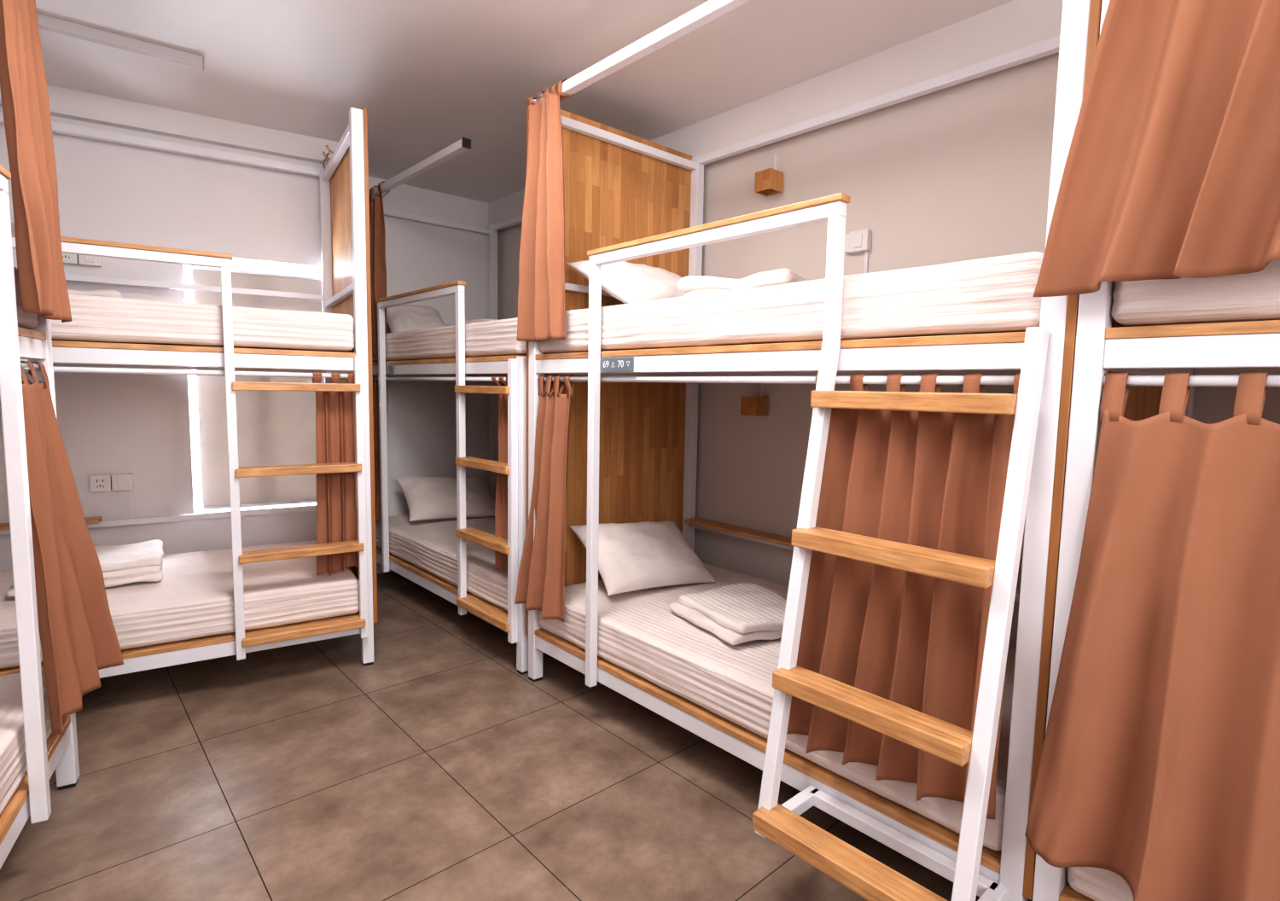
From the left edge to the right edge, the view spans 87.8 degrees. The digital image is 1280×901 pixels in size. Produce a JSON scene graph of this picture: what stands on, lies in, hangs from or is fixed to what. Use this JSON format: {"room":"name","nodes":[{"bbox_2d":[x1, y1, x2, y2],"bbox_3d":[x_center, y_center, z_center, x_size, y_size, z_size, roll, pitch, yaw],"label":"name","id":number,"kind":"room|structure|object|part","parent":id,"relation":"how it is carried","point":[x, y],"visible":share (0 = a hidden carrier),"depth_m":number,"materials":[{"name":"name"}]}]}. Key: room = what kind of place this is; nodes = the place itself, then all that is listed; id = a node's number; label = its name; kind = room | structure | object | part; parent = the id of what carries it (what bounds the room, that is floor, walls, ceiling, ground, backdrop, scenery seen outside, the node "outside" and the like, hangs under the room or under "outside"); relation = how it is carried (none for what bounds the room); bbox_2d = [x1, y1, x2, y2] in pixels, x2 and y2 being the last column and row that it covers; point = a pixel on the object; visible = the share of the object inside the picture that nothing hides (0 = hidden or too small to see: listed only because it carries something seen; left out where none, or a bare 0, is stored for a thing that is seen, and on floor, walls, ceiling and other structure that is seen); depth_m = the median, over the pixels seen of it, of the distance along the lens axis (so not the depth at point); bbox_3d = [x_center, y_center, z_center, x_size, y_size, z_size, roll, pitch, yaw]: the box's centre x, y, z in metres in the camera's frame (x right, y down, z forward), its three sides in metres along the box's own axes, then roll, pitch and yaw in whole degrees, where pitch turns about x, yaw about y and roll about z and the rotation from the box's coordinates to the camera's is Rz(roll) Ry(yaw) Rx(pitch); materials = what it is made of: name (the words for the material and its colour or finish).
{"room":"dormitory","nodes":[
{"label":"dormitory","id":0,"kind":"room"},
{"bbox_2d":[0,84,338,570],"bbox_3d":[-3.080,-0.373,3.195,3.070,2.700,0.200,-2,6,-33],"label":"wall","id":1,"kind":"structure","parent":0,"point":[137,424],"depth_m":3.47,"materials":[{"name":"paint"}]},
{"bbox_2d":[62,253,78,264],"bbox_3d":[-2.798,-0.956,3.245,0.086,0.086,0.036,-2,6,-33],"label":"power socket","id":2,"kind":"object","parent":1,"relation":"attached to","point":[69,258],"visible":0.41,"depth_m":3.24,"materials":[{"name":"white plastic"}]},
{"bbox_2d":[78,254,101,267],"bbox_3d":[-2.721,-0.959,3.292,0.086,0.086,0.040,-2,6,-33],"label":"wall switch","id":3,"kind":"object","parent":1,"relation":"attached to","point":[87,260],"visible":0.52,"depth_m":3.28,"materials":[{"name":"white plastic"}]},
{"bbox_2d":[88,474,111,492],"bbox_3d":[-2.751,0.167,3.394,0.086,0.086,0.037,-2,6,-32],"label":"power socket","id":4,"kind":"object","parent":1,"relation":"attached to","point":[98,483],"visible":1,"depth_m":3.38,"materials":[{"name":"white plastic"}]},
{"bbox_2d":[111,472,133,517],"bbox_3d":[-2.675,0.237,3.447,0.086,0.233,0.040,-2,6,-33],"label":"wall switch","id":5,"kind":"object","parent":1,"relation":"attached to","point":[124,482],"visible":1,"depth_m":3.43,"materials":[{"name":"white plastic"}]},
{"bbox_2d":[183,259,322,512],"bbox_3d":[-2.185,-0.367,3.830,0.680,1.400,0.040,-2,6,-33],"label":"window","id":6,"kind":"structure","parent":1,"relation":"attached to","point":[257,266],"depth_m":3.69,"materials":[{"name":"white metal"}]},
{"bbox_2d":[192,265,324,510],"bbox_3d":[-2.146,-0.344,3.798,0.630,1.332,0.024,-2,6,-33],"label":"roller blind","id":7,"kind":"object","parent":1,"relation":"attached to","point":[275,427],"visible":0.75,"depth_m":3.79,"materials":[{"name":"fabric"}]},
{"bbox_2d":[308,176,489,573],"bbox_3d":[-1.493,-0.481,4.641,1.320,2.700,0.575,-4,7,-42],"label":"wall","id":8,"kind":"structure","parent":0,"point":[421,415],"depth_m":4.81,"materials":[{"name":"paint"}]},
{"bbox_2d":[0,570,1032,900],"bbox_3d":[-0.493,1.251,1.350,4.950,0.100,7.450,-4,7,-42],"label":"floor","id":9,"kind":"structure","parent":0,"point":[435,769],"depth_m":2.18,"materials":[{"name":"tile"}]},
{"bbox_2d":[0,164,79,869],"bbox_3d":[-1.777,-0.057,0.971,1.095,2.530,2.050,-2,6,-29],"label":"bunk bed","id":10,"kind":"object","parent":9,"relation":"on","point":[59,753],"visible":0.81,"depth_m":1.72,"materials":[{"name":"white metal"}]},
{"bbox_3d":[-2.278,-0.653,1.779,0.940,0.030,0.035,-2,6,-29],"label":"guard rail","id":11,"kind":"part","parent":10,"relation":"part of","materials":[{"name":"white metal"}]},
{"bbox_2d":[13,266,37,329],"bbox_3d":[-1.780,-0.348,0.940,0.987,0.174,1.953,-2,6,-29],"label":"mattress","id":12,"kind":"object","parent":10,"relation":"on","point":[29,321],"visible":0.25,"depth_m":1.87,"materials":[{"name":"white fabric"}]},
{"bbox_3d":[-1.346,0.204,1.268,0.035,1.671,1.055,-2,6,-29],"label":"guard rail","id":13,"kind":"part","parent":10,"relation":"part of","materials":[{"name":"white metal"}]},
{"bbox_2d":[0,669,52,814],"bbox_3d":[-1.800,0.870,1.054,0.985,0.174,1.952,-2,6,-29],"label":"mattress","id":14,"kind":"object","parent":10,"relation":"on","point":[13,754],"visible":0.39,"depth_m":1.76,"materials":[{"name":"white fabric"}]},
{"bbox_3d":[-1.367,-0.167,1.189,0.022,0.022,1.950,-2,6,-29],"label":"curtain rod","id":15,"kind":"part","parent":10,"relation":"part of","materials":[{"name":"white metal"}]},
{"bbox_3d":[-1.366,-0.221,1.184,0.040,0.059,1.950,-2,6,-29],"label":"rail","id":16,"kind":"part","parent":10,"relation":"part of","materials":[{"name":"white metal"}]},
{"bbox_3d":[-1.387,0.998,1.298,0.040,0.062,1.950,-2,6,-29],"label":"rail","id":17,"kind":"part","parent":10,"relation":"part of","materials":[{"name":"white metal"}]},
{"bbox_2d":[0,0,72,322],"bbox_3d":[-1.696,-0.894,1.815,0.138,1.050,0.387,-2,6,-29],"label":"curtain","id":18,"kind":"object","parent":10,"relation":"hanging from","point":[23,83],"visible":1,"depth_m":1.78,"materials":[{"name":"fabric"}]},
{"bbox_3d":[-1.855,-0.167,2.067,0.050,2.518,0.050,-2,6,-29],"label":"post","id":19,"kind":"part","parent":10,"relation":"part of","materials":[{"name":"white metal"}]},
{"bbox_2d":[20,360,123,735],"bbox_3d":[-1.694,0.261,1.955,0.184,1.038,0.365,-2,6,-28],"label":"curtain","id":20,"kind":"object","parent":10,"relation":"hanging from","point":[78,638],"visible":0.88,"depth_m":1.96,"materials":[{"name":"fabric"}]},
{"bbox_2d":[0,107,377,678],"bbox_3d":[-2.362,-0.275,2.912,2.068,2.582,1.095,-2,6,-33],"label":"bunk bed","id":21,"kind":"object","parent":9,"relation":"on","point":[344,181],"visible":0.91,"depth_m":2.96,"materials":[{"name":"white metal"}]},
{"bbox_2d":[0,516,101,530],"bbox_3d":[-2.944,0.357,3.198,0.550,0.018,0.100,-2,6,-33],"label":"shelf","id":22,"kind":"object","parent":21,"relation":"attached to","point":[96,520],"depth_m":3.29,"materials":[{"name":"brown wood"}]},
{"bbox_3d":[-2.120,0.075,2.493,1.055,1.671,0.035,-2,6,-33],"label":"guard rail","id":23,"kind":"part","parent":21,"relation":"part of","materials":[{"name":"white metal"}]},
{"bbox_3d":[-2.630,-1.534,3.231,1.950,0.040,0.040,-2,6,-33],"label":"rail","id":24,"kind":"part","parent":21,"relation":"part of","materials":[{"name":"white metal"}]},
{"bbox_3d":[-2.649,-0.444,3.333,1.950,0.059,0.040,-2,6,-33],"label":"rail","id":25,"kind":"part","parent":21,"relation":"part of","materials":[{"name":"white metal"}]},
{"bbox_2d":[0,540,359,669],"bbox_3d":[-2.391,0.677,3.004,1.952,0.176,0.984,-2,6,-33],"label":"mattress","id":26,"kind":"object","parent":21,"relation":"on","point":[194,598],"visible":0.56,"depth_m":2.92,"materials":[{"name":"white fabric"}]},
{"bbox_2d":[5,539,164,597],"bbox_3d":[-2.493,0.523,3.031,0.537,0.123,0.483,-3,7,-35],"label":"duvet","id":27,"kind":"object","parent":26,"relation":"on","point":[142,561],"visible":0.45,"depth_m":2.99,"materials":[{"name":"fabric"}]},
{"bbox_3d":[-2.116,-0.304,2.509,1.950,0.022,0.022,-2,6,-33],"label":"curtain rod","id":28,"kind":"part","parent":21,"relation":"part of","materials":[{"name":"white metal"}]},
{"bbox_3d":[-2.115,-0.357,2.504,1.950,0.059,0.040,-2,6,-33],"label":"rail","id":29,"kind":"part","parent":21,"relation":"part of","materials":[{"name":"white metal"}]},
{"bbox_2d":[50,294,354,352],"bbox_3d":[-2.369,-0.540,2.889,1.952,0.174,0.985,-2,6,-33],"label":"mattress","id":30,"kind":"object","parent":21,"relation":"on","point":[95,318],"visible":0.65,"depth_m":2.69,"materials":[{"name":"white fabric"}]},
{"bbox_2d":[67,289,122,297],"bbox_3d":[-2.587,-0.684,2.994,0.415,0.092,0.377,-3,7,-35],"label":"duvet","id":31,"kind":"object","parent":30,"relation":"on","point":[104,293],"visible":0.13,"depth_m":2.92,"materials":[{"name":"fabric"}]},
{"bbox_3d":[-2.137,0.862,2.618,1.950,0.062,0.040,-2,6,-33],"label":"rail","id":32,"kind":"part","parent":21,"relation":"part of","materials":[{"name":"white metal"}]},
{"bbox_3d":[-1.809,-0.336,3.885,0.050,2.518,0.050,-2,6,-33],"label":"post","id":33,"kind":"part","parent":21,"relation":"part of","materials":[{"name":"white metal"}]},
{"bbox_2d":[312,372,357,575],"bbox_3d":[-1.385,0.108,3.037,0.183,0.924,0.064,-3,7,-35],"label":"curtain","id":34,"kind":"object","parent":21,"relation":"hanging from","point":[336,520],"visible":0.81,"depth_m":3.04,"materials":[{"name":"fabric"}]},
{"bbox_3d":[-1.522,-1.494,3.357,0.035,0.035,0.940,-2,6,-33],"label":"rail","id":35,"kind":"part","parent":21,"relation":"part of","materials":[{"name":"white metal"}]},
{"bbox_3d":[-1.534,-0.794,3.423,0.035,0.030,0.940,-2,6,-33],"label":"guard rail","id":36,"kind":"part","parent":21,"relation":"part of","materials":[{"name":"white metal"}]},
{"bbox_3d":[-1.540,-0.436,3.457,0.040,0.059,0.940,-2,6,-33],"label":"rail","id":37,"kind":"part","parent":21,"relation":"part of","materials":[{"name":"white metal"}]},
{"bbox_3d":[-1.512,-0.392,3.479,0.018,2.340,1.040,-2,6,-33],"label":"headboard panel","id":38,"kind":"part","parent":21,"relation":"part of","materials":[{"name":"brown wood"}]},
{"bbox_3d":[-1.276,-0.249,3.055,0.050,2.518,0.050,-2,6,-33],"label":"post","id":39,"kind":"part","parent":21,"relation":"part of","materials":[{"name":"white metal"}]},
{"bbox_2d":[368,137,528,674],"bbox_3d":[-0.846,-0.329,4.042,1.095,2.532,2.050,-4,7,-42],"label":"bunk bed","id":40,"kind":"object","parent":9,"relation":"on","point":[461,369],"visible":0.48,"depth_m":3.36,"materials":[{"name":"white metal"}]},
{"bbox_2d":[368,180,389,356],"bbox_3d":[-1.686,-1.117,4.197,0.088,1.050,0.386,-4,7,-42],"label":"curtain","id":41,"kind":"object","parent":40,"relation":"hanging from","point":[377,233],"visible":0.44,"depth_m":4.09,"materials":[{"name":"fabric"}]},
{"bbox_2d":[372,376,388,521],"bbox_3d":[-1.723,-0.015,4.329,0.069,0.932,0.329,-4,7,-42],"label":"curtain","id":42,"kind":"object","parent":40,"relation":"hanging from","point":[375,387],"visible":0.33,"depth_m":4.29,"materials":[{"name":"fabric"}]},
{"bbox_3d":[-1.514,-0.490,4.034,0.008,0.051,0.100,-4,7,-42],"label":"number plate","id":43,"kind":"part","parent":40,"relation":"part of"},
{"bbox_3d":[-1.338,-1.564,3.798,0.040,0.040,1.450,-4,7,-42],"label":"rail","id":44,"kind":"part","parent":40,"relation":"part of","materials":[{"name":"white metal"}]},
{"bbox_3d":[-1.247,-0.026,3.744,0.035,1.671,1.055,-4,7,-42],"label":"guard rail","id":45,"kind":"part","parent":40,"relation":"part of","materials":[{"name":"white metal"}]},
{"bbox_3d":[-1.493,-0.560,4.784,0.940,0.059,0.040,-4,7,-42],"label":"rail","id":46,"kind":"part","parent":40,"relation":"part of","materials":[{"name":"white metal"}]},
{"bbox_3d":[-1.474,-1.617,4.685,0.940,0.035,0.035,-4,7,-42],"label":"rail","id":47,"kind":"part","parent":40,"relation":"part of","materials":[{"name":"white metal"}]},
{"bbox_3d":[-1.190,-0.455,3.716,0.040,0.059,1.950,-4,7,-42],"label":"rail","id":48,"kind":"part","parent":40,"relation":"part of","materials":[{"name":"white metal"}]},
{"bbox_3d":[-1.191,-0.401,3.721,0.022,0.022,1.950,-4,7,-42],"label":"curtain rod","id":49,"kind":"part","parent":40,"relation":"part of","materials":[{"name":"white metal"}]},
{"bbox_2d":[375,513,507,610],"bbox_3d":[-0.855,0.598,4.135,0.985,0.175,1.953,-4,7,-42],"label":"mattress","id":50,"kind":"object","parent":40,"relation":"on","point":[430,545],"visible":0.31,"depth_m":3.82,"materials":[{"name":"white fabric"}]},
{"bbox_2d":[393,474,495,521],"bbox_3d":[-1.313,0.316,4.590,0.673,0.287,0.365,-3,7,-37],"label":"pillow","id":51,"kind":"object","parent":50,"relation":"on","point":[431,497],"visible":0.89,"depth_m":4.49,"materials":[{"name":"fabric"}]},
{"bbox_3d":[-1.211,0.764,3.830,0.040,0.062,1.950,-4,7,-42],"label":"rail","id":52,"kind":"part","parent":40,"relation":"part of","materials":[{"name":"white metal"}]},
{"bbox_2d":[372,317,526,361],"bbox_3d":[-0.834,-0.620,4.022,0.985,0.175,1.952,-4,7,-42],"label":"mattress","id":53,"kind":"object","parent":40,"relation":"on","point":[495,338],"visible":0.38,"depth_m":3.45,"materials":[{"name":"white fabric"}]},
{"bbox_2d":[386,304,446,332],"bbox_3d":[-1.521,-0.873,4.523,0.440,0.246,0.260,-4,7,-42],"label":"pillow","id":54,"kind":"object","parent":53,"relation":"on","point":[404,317],"visible":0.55,"depth_m":4.43,"materials":[{"name":"fabric"}]},
{"bbox_2d":[454,319,497,325],"bbox_3d":[-0.916,-0.756,4.098,0.412,0.086,0.311,6,7,42],"label":"duvet","id":55,"kind":"object","parent":53,"relation":"on","point":[474,320],"visible":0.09,"depth_m":3.93,"materials":[{"name":"fabric"}]},
{"bbox_3d":[-1.486,-0.918,4.750,0.940,0.030,0.035,-4,7,-42],"label":"guard rail","id":56,"kind":"part","parent":40,"relation":"part of","materials":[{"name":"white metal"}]},
{"bbox_3d":[-1.128,-0.441,5.129,0.050,2.518,0.050,-4,7,-42],"label":"post","id":57,"kind":"part","parent":40,"relation":"part of","materials":[{"name":"white metal"}]},
{"bbox_2d":[491,375,507,570],"bbox_3d":[-0.623,0.115,3.138,0.062,0.932,0.225,-4,7,-42],"label":"curtain","id":58,"kind":"object","parent":40,"relation":"hanging from","point":[501,508],"visible":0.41,"depth_m":3.16,"materials":[{"name":"fabric"}]},
{"bbox_3d":[-0.456,-0.504,4.378,0.040,0.059,1.950,-4,7,-42],"label":"rail","id":59,"kind":"part","parent":40,"relation":"part of","materials":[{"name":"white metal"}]},
{"bbox_3d":[-0.604,-1.614,4.460,0.040,0.040,1.450,-4,7,-42],"label":"rail","id":60,"kind":"part","parent":40,"relation":"part of","materials":[{"name":"white metal"}]},
{"bbox_3d":[-0.531,0.302,3.041,0.050,1.448,0.050,-4,7,-42],"label":"post","id":61,"kind":"part","parent":40,"relation":"part of","materials":[{"name":"white metal"}]},
{"bbox_2d":[525,0,1163,900],"bbox_3d":[0.477,-0.158,2.416,1.326,2.540,2.086,-4,7,-42],"label":"bunk bed","id":62,"kind":"object","parent":9,"relation":"on","point":[632,448],"visible":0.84,"depth_m":1.75,"materials":[{"name":"white metal"}]},
{"bbox_3d":[-0.455,-0.222,2.918,0.050,2.518,0.050,-4,7,-42],"label":"post","id":63,"kind":"part","parent":62,"relation":"part of","materials":[{"name":"white metal"}]},
{"bbox_2d":[514,375,574,622],"bbox_3d":[-0.405,0.193,2.828,0.127,1.022,0.297,-4,7,-42],"label":"curtain","id":64,"kind":"object","parent":62,"relation":"hanging from","point":[540,584],"visible":0.99,"depth_m":2.81,"materials":[{"name":"fabric"}]},
{"bbox_2d":[516,78,573,342],"bbox_3d":[-0.367,-0.965,2.719,0.138,1.030,0.306,-4,7,-42],"label":"curtain","id":65,"kind":"object","parent":62,"relation":"hanging from","point":[542,258],"visible":1,"depth_m":2.70,"materials":[{"name":"fabric"}]},
{"bbox_3d":[-0.079,-0.748,3.201,0.940,0.030,0.035,-4,7,-42],"label":"guard rail","id":66,"kind":"part","parent":62,"relation":"part of","materials":[{"name":"white metal"}]},
{"bbox_3d":[-0.109,-0.348,3.265,1.040,2.340,0.018,-4,7,-42],"label":"headboard panel","id":67,"kind":"part","parent":62,"relation":"part of","materials":[{"name":"brown wood"}]},
{"bbox_3d":[-0.085,-0.318,2.463,0.008,0.051,0.178,-4,7,-42],"label":"number plate","id":68,"kind":"part","parent":62,"relation":"part of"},
{"bbox_3d":[-0.085,-0.390,3.235,0.940,0.059,0.040,-4,7,-42],"label":"rail","id":69,"kind":"part","parent":62,"relation":"part of","materials":[{"name":"white metal"}]},
{"bbox_3d":[-0.066,-1.448,3.136,0.940,0.035,0.035,-4,7,-42],"label":"rail","id":70,"kind":"part","parent":62,"relation":"part of","materials":[{"name":"white metal"}]},
{"bbox_3d":[0.237,-1.375,2.065,0.040,0.040,1.950,-4,7,-42],"label":"rail","id":71,"kind":"part","parent":62,"relation":"part of","materials":[{"name":"white metal"}]},
{"bbox_3d":[0.280,-0.271,3.580,0.050,2.518,0.050,-4,7,-42],"label":"post","id":72,"kind":"part","parent":62,"relation":"part of","materials":[{"name":"white metal"}]},
{"bbox_3d":[0.161,0.143,2.196,0.035,1.671,1.055,-4,7,-42],"label":"guard rail","id":73,"kind":"part","parent":62,"relation":"part of","materials":[{"name":"white metal"}]},
{"bbox_2d":[684,517,793,546],"bbox_3d":[0.504,0.404,3.343,0.100,0.018,0.690,-4,7,-42],"label":"shelf","id":74,"kind":"object","parent":62,"relation":"attached to","point":[715,526],"depth_m":3.32,"materials":[{"name":"brown wood"}]},
{"bbox_3d":[0.197,0.934,2.281,0.040,0.062,1.950,-4,7,-42],"label":"rail","id":75,"kind":"part","parent":62,"relation":"part of","materials":[{"name":"white metal"}]},
{"bbox_2d":[538,563,1016,851],"bbox_3d":[0.552,0.767,2.586,0.984,0.176,1.952,-4,7,-42],"label":"mattress","id":76,"kind":"object","parent":62,"relation":"on","point":[638,632],"visible":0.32,"depth_m":2.31,"materials":[{"name":"white fabric"}]},
{"bbox_2d":[570,520,715,595],"bbox_3d":[0.020,0.482,3.108,0.634,0.282,0.349,-3,7,-36],"label":"pillow","id":77,"kind":"object","parent":76,"relation":"on","point":[642,555],"visible":0.95,"depth_m":3.02,"materials":[{"name":"fabric"}]},
{"bbox_2d":[669,581,786,645],"bbox_3d":[0.403,0.631,2.620,0.422,0.090,0.465,-2,6,-28],"label":"duvet","id":78,"kind":"object","parent":76,"relation":"on","point":[736,613],"visible":0.9,"depth_m":2.54,"materials":[{"name":"fabric"}]},
{"bbox_3d":[0.217,-0.232,2.172,0.022,0.022,1.950,-4,7,-42],"label":"curtain rod","id":79,"kind":"part","parent":62,"relation":"part of","materials":[{"name":"white metal"}]},
{"bbox_3d":[0.218,-0.285,2.167,0.040,0.059,1.950,-4,7,-42],"label":"rail","id":80,"kind":"part","parent":62,"relation":"part of","materials":[{"name":"white metal"}]},
{"bbox_2d":[539,251,1044,353],"bbox_3d":[0.574,-0.450,2.472,0.986,0.175,1.954,-4,7,-42],"label":"mattress","id":81,"kind":"object","parent":62,"relation":"on","point":[992,294],"visible":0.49,"depth_m":1.77,"materials":[{"name":"white fabric"}]},
{"bbox_2d":[566,260,684,303],"bbox_3d":[0.049,-0.733,3.001,0.389,0.250,0.667,6,7,44],"label":"pillow","id":82,"kind":"object","parent":81,"relation":"on","point":[627,282],"visible":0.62,"depth_m":2.81,"materials":[{"name":"fabric"}]},
{"bbox_2d":[677,267,807,296],"bbox_3d":[0.462,-0.610,2.596,0.507,0.125,0.432,5,7,36],"label":"duvet","id":83,"kind":"object","parent":81,"relation":"on","point":[689,285],"visible":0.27,"depth_m":2.44,"materials":[{"name":"fabric"}]},
{"bbox_3d":[0.952,-0.334,2.829,0.040,0.059,1.950,-4,7,-42],"label":"rail","id":84,"kind":"part","parent":62,"relation":"part of","materials":[{"name":"white metal"}]},
{"bbox_3d":[0.971,-1.424,2.727,0.040,0.040,1.950,-4,7,-42],"label":"rail","id":85,"kind":"part","parent":62,"relation":"part of","materials":[{"name":"white metal"}]},
{"bbox_2d":[786,373,1020,820],"bbox_3d":[0.611,0.325,1.703,0.128,1.038,0.622,-4,7,-42],"label":"curtain","id":86,"kind":"object","parent":62,"relation":"hanging from","point":[935,480],"visible":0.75,"depth_m":1.67,"materials":[{"name":"fabric"}]},
{"bbox_3d":[0.886,-0.060,1.443,0.050,2.518,0.050,-4,7,-42],"label":"post","id":87,"kind":"part","parent":62,"relation":"part of","materials":[{"name":"white metal"}]},
{"bbox_3d":[1.278,-0.181,1.739,1.040,2.340,0.018,-4,7,-42],"label":"headboard panel","id":88,"kind":"part","parent":62,"relation":"part of","materials":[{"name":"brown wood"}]},
{"bbox_2d":[1032,0,1279,900],"bbox_3d":[1.956,0.004,0.960,1.095,2.540,2.068,-4,7,-42],"label":"bunk bed","id":89,"kind":"object","parent":9,"relation":"on","point":[1215,354],"visible":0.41,"depth_m":1.36,"materials":[{"name":"white metal"}]},
{"bbox_3d":[0.933,-0.055,1.391,0.050,2.518,0.050,-4,7,-42],"label":"post","id":90,"kind":"part","parent":89,"relation":"part of","materials":[{"name":"white metal"}]},
{"bbox_2d":[1067,866,1133,900],"bbox_3d":[1.940,0.935,1.059,0.985,0.175,1.953,-4,7,-42],"label":"mattress","id":91,"kind":"object","parent":89,"relation":"on","point":[1097,884],"visible":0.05,"depth_m":1.41,"materials":[{"name":"white fabric"}]},
{"bbox_3d":[1.303,-0.223,1.709,0.940,0.059,0.040,-4,7,-42],"label":"rail","id":92,"kind":"part","parent":89,"relation":"part of","materials":[{"name":"white metal"}]},
{"bbox_2d":[1024,372,1279,900],"bbox_3d":[1.099,0.392,1.136,0.169,1.049,0.722,-4,7,-42],"label":"curtain","id":93,"kind":"object","parent":89,"relation":"hanging from","point":[1159,770],"visible":1,"depth_m":1.23,"materials":[{"name":"fabric"}]},
{"bbox_2d":[1032,0,1279,296],"bbox_3d":[1.057,-0.793,1.089,0.209,1.020,0.649,-4,7,-42],"label":"curtain","id":94,"kind":"object","parent":89,"relation":"hanging from","point":[1172,171],"visible":1,"depth_m":1.17,"materials":[{"name":"fabric"}]},
{"bbox_3d":[1.667,-0.104,2.053,0.050,2.518,0.050,-4,7,-42],"label":"post","id":95,"kind":"part","parent":89,"relation":"part of","materials":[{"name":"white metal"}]},
{"bbox_3d":[1.605,-0.065,0.645,0.022,0.022,1.950,-4,7,-42],"label":"curtain rod","id":96,"kind":"part","parent":89,"relation":"part of","materials":[{"name":"white metal"}]},
{"bbox_3d":[1.606,-0.118,0.640,0.040,0.059,1.950,-4,7,-42],"label":"rail","id":97,"kind":"part","parent":89,"relation":"part of","materials":[{"name":"white metal"}]},
{"bbox_2d":[1111,259,1279,326],"bbox_3d":[1.961,-0.283,0.946,0.985,0.175,1.952,-4,7,-42],"label":"mattress","id":98,"kind":"object","parent":89,"relation":"on","point":[1255,296],"visible":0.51,"depth_m":1.24,"materials":[{"name":"white fabric"}]},
{"bbox_3d":[2.340,-0.167,1.302,0.040,0.059,1.950,-4,7,-42],"label":"rail","id":99,"kind":"part","parent":89,"relation":"part of","materials":[{"name":"white metal"}]},
{"bbox_2d":[35,0,1013,203],"bbox_3d":[-0.444,-1.536,1.089,4.950,0.100,7.450,-4,7,-42],"label":"ceiling","id":100,"kind":"structure","parent":0,"point":[428,75],"depth_m":2.82,"materials":[{"name":"paint"}]},
{"bbox_2d":[36,12,204,69],"bbox_3d":[-2.247,-1.635,2.561,0.954,0.041,0.046,-3,7,-37],"label":"ceiling light","id":101,"kind":"object","parent":100,"relation":"attached to","point":[48,23],"visible":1,"depth_m":2.66,"materials":[{"name":"grey paint"}]},
{"bbox_2d":[497,52,1279,649],"bbox_3d":[1.212,-0.255,2.734,0.120,2.700,7.050,-4,7,-42],"label":"wall","id":102,"kind":"structure","parent":0,"point":[961,171],"depth_m":2.87,"materials":[{"name":"paint"}]},
{"bbox_2d":[740,383,768,415],"bbox_3d":[0.569,-0.267,3.281,0.102,0.188,0.095,-4,7,-42],"label":"wall lamp","id":103,"kind":"object","parent":102,"relation":"attached to","point":[749,405],"visible":0.94,"depth_m":3.25,"materials":[{"name":"brown wood"}]},
{"bbox_3d":[0.566,-0.219,3.283,0.095,0.091,0.095,-4,7,-42],"label":"lamp shade","id":104,"kind":"part","parent":103,"relation":"part of","materials":[{"name":"brown wood"}]},
{"bbox_2d":[754,153,783,196],"bbox_3d":[0.614,-1.319,3.152,0.102,0.188,0.095,-4,7,-42],"label":"wall lamp","id":105,"kind":"object","parent":102,"relation":"attached to","point":[768,182],"visible":1,"depth_m":3.13,"materials":[{"name":"brown wood"}]},
{"bbox_3d":[0.611,-1.271,3.155,0.095,0.091,0.095,-4,7,-42],"label":"lamp shade","id":106,"kind":"part","parent":105,"relation":"part of","materials":[{"name":"brown wood"}]},
{"bbox_2d":[488,0,1063,226],"bbox_3d":[1.203,-1.504,2.501,0.080,0.170,6.920,-4,7,-42],"label":"trim","id":107,"kind":"structure","parent":102,"relation":"attached to","point":[1014,25],"depth_m":2.71,"materials":[{"name":"paint"}]},
{"bbox_2d":[844,228,872,273],"bbox_3d":[0.934,-0.733,2.887,0.040,0.424,0.112,-4,7,-42],"label":"wall switch","id":108,"kind":"object","parent":102,"relation":"attached to","point":[857,241],"visible":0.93,"depth_m":2.85,"materials":[{"name":"white plastic"}]}
]}

